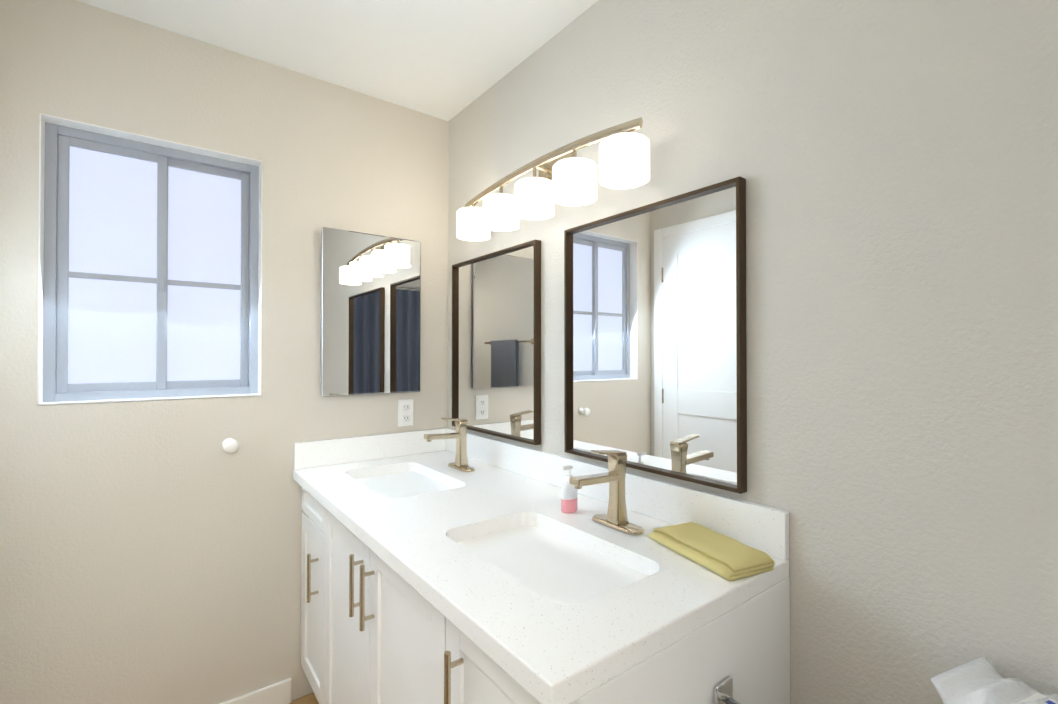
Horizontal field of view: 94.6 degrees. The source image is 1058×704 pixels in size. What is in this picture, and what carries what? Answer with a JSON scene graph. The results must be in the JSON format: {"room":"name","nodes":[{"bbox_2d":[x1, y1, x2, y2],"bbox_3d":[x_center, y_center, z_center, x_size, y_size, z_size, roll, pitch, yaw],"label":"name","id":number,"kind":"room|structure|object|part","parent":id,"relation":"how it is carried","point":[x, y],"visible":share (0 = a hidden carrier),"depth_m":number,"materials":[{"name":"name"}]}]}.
{"room":"bathroom","nodes":[
{"label":"bathroom","id":0,"kind":"room"},
{"bbox_2d":[0,0,447,703],"bbox_3d":[-0.993,0.123,1.846,1.710,2.380,0.120,0,-1,-37],"label":"wall","id":1,"kind":"structure","parent":0,"point":[150,552],"depth_m":1.65,"materials":[{"name":"beige paint"}]},
{"bbox_2d":[37,113,262,405],"bbox_3d":[-1.244,-0.272,1.658,0.622,0.899,0.119,0,-1,-37],"label":"window unit","id":2,"kind":"structure","parent":1,"relation":"in","point":[150,269],"depth_m":1.64,"materials":[{"name":"white paint"}]},
{"bbox_2d":[222,438,238,452],"bbox_3d":[-1.038,0.324,1.696,0.048,0.048,0.060,0,-1,-37],"label":"door stop","id":3,"kind":"object","parent":1,"relation":"attached to","point":[230,445],"visible":1,"depth_m":1.68,"materials":[{"name":"white rubber"}]},
{"bbox_2d":[220,678,290,703],"bbox_3d":[-1.215,1.265,1.584,0.812,0.090,0.013,0,-1,-37],"label":"baseboard","id":4,"kind":"structure","parent":1,"relation":"attached to","point":[278,692],"depth_m":1.77,"materials":[{"name":"white paint"}]},
{"bbox_2d":[293,428,444,469],"bbox_3d":[-0.633,0.394,2.028,0.631,0.099,0.020,0,-1,-37],"label":"backsplash","id":5,"kind":"structure","parent":1,"relation":"attached to","point":[328,452],"depth_m":1.98,"materials":[{"name":"white stone"}]},
{"bbox_2d":[321,227,420,395],"bbox_3d":[-0.645,-0.156,2.021,0.412,0.656,0.025,0,-1,-37],"label":"medicine cabinet mirror","id":6,"kind":"object","parent":1,"relation":"attached to","point":[370,313],"visible":0.96,"depth_m":2.00,"materials":[{"name":"silver metal"}]},
{"bbox_2d":[398,399,412,426],"bbox_3d":[-0.533,0.263,2.114,0.070,0.116,0.008,0,-1,-37],"label":"electrical outlet plate","id":7,"kind":"object","parent":1,"relation":"attached to","point":[405,412],"visible":1,"depth_m":2.11,"materials":[{"name":"white plastic"}]},
{"bbox_2d":[445,428,788,561],"bbox_3d":[0.080,0.390,1.628,0.019,0.099,1.521,0,-1,-37],"label":"backsplash","id":8,"kind":"structure","parent":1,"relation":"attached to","point":[763,528],"depth_m":1.24,"materials":[{"name":"white stone"}]},
{"bbox_2d":[290,692,318,703],"bbox_3d":[-0.064,1.352,0.614,1.710,0.100,3.190,0,-1,-37],"label":"floor","id":9,"kind":"structure","parent":0,"point":[311,698],"depth_m":1.84,"materials":[{"name":"brown wood"}]},
{"bbox_2d":[293,478,789,703],"bbox_3d":[-0.136,0.893,1.380,0.658,0.832,1.648,0,-1,-37],"label":"bathroom vanity","id":10,"kind":"object","parent":9,"relation":"on","point":[369,636],"depth_m":1.01,"materials":[{"name":"white paint"}]},
{"bbox_2d":[293,450,788,703],"bbox_3d":[-0.172,0.458,1.436,0.652,0.038,1.521,0,-1,-37],"label":"countertop","id":11,"kind":"structure","parent":10,"relation":"on","point":[557,651],"depth_m":0.96,"materials":[{"name":"white stone"}]},
{"bbox_2d":[349,466,452,497],"bbox_3d":[-0.442,0.559,1.712,0.340,0.182,0.524,0,-1,-37],"label":"sink","id":12,"kind":"object","parent":11,"relation":"in","point":[408,480],"depth_m":1.80,"materials":[{"name":"white ceramic"}]},
{"bbox_2d":[421,418,476,473],"bbox_3d":[-0.306,0.343,1.823,0.174,0.197,0.156,0,-1,-37],"label":"faucet","id":13,"kind":"object","parent":11,"relation":"on","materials":[{"name":"gold metal"}]},
{"bbox_2d":[453,518,656,609],"bbox_3d":[0.033,0.553,1.088,0.340,0.182,0.523,0,-1,-37],"label":"sink","id":14,"kind":"object","parent":11,"relation":"in","point":[569,570],"depth_m":1.11,"materials":[{"name":"white ceramic"}]},
{"bbox_2d":[561,465,576,512],"bbox_3d":[0.111,0.375,1.342,0.052,0.124,0.035,0,-1,-37],"label":"soap bottle","id":15,"kind":"object","parent":11,"relation":"on","point":[568,498],"visible":0.83,"depth_m":1.33,"materials":[{"name":"pink"}]},
{"bbox_2d":[565,450,648,537],"bbox_3d":[0.173,0.338,1.193,0.174,0.197,0.157,0,-1,-37],"label":"faucet","id":16,"kind":"object","parent":11,"relation":"on","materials":[{"name":"gold metal"}]},
{"bbox_2d":[648,522,774,580],"bbox_3d":[0.383,0.420,1.056,0.127,0.030,0.240,0,-1,-24],"label":"hand towel","id":17,"kind":"object","parent":11,"relation":"on","point":[727,558],"visible":1,"depth_m":1.01,"materials":[{"name":"yellow fabric"}]},
{"bbox_3d":[0.553,0.940,0.399,0.727,0.720,0.486,0,-1,-37],"label":"toilet","id":18,"kind":"object","parent":9,"relation":"on","visible":0},
{"bbox_2d":[931,657,1057,703],"bbox_3d":[0.713,0.529,0.640,0.143,0.104,0.250,0,-1,-22],"label":"pack","id":19,"kind":"object","parent":18,"relation":"on","point":[981,680],"visible":1,"depth_m":0.71,"materials":[{"name":"white plastic"}]},
{"bbox_2d":[76,0,597,120],"bbox_3d":[-0.064,-1.128,0.635,1.710,0.100,3.190,0,-1,-37],"label":"ceiling","id":20,"kind":"structure","parent":0,"point":[447,60],"depth_m":1.65,"materials":[{"name":"white paint"}]},
{"bbox_2d":[448,0,1057,703],"bbox_3d":[0.594,0.116,1.050,0.148,2.380,3.070,0,-1,-37],"label":"wall","id":21,"kind":"structure","parent":0,"point":[894,162],"depth_m":0.98,"materials":[{"name":"white paint"}]},
{"bbox_3d":[-0.150,-0.032,1.929,0.027,0.710,0.600,0,-1,-37],"label":"mirror","id":22,"kind":"part","parent":21,"relation":"part of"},
{"bbox_2d":[457,117,649,240],"bbox_3d":[0.031,-0.546,1.582,0.164,0.208,0.890,0,-1,-37],"label":"sconce","id":23,"kind":"object","parent":21,"relation":"attached to","point":[567,176],"visible":1,"depth_m":1.46,"materials":[{"name":"white glass"}]},
{"bbox_3d":[0.303,-0.037,1.334,0.027,0.710,0.593,0,-1,-37],"label":"mirror","id":24,"kind":"part","parent":21,"relation":"part of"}
]}

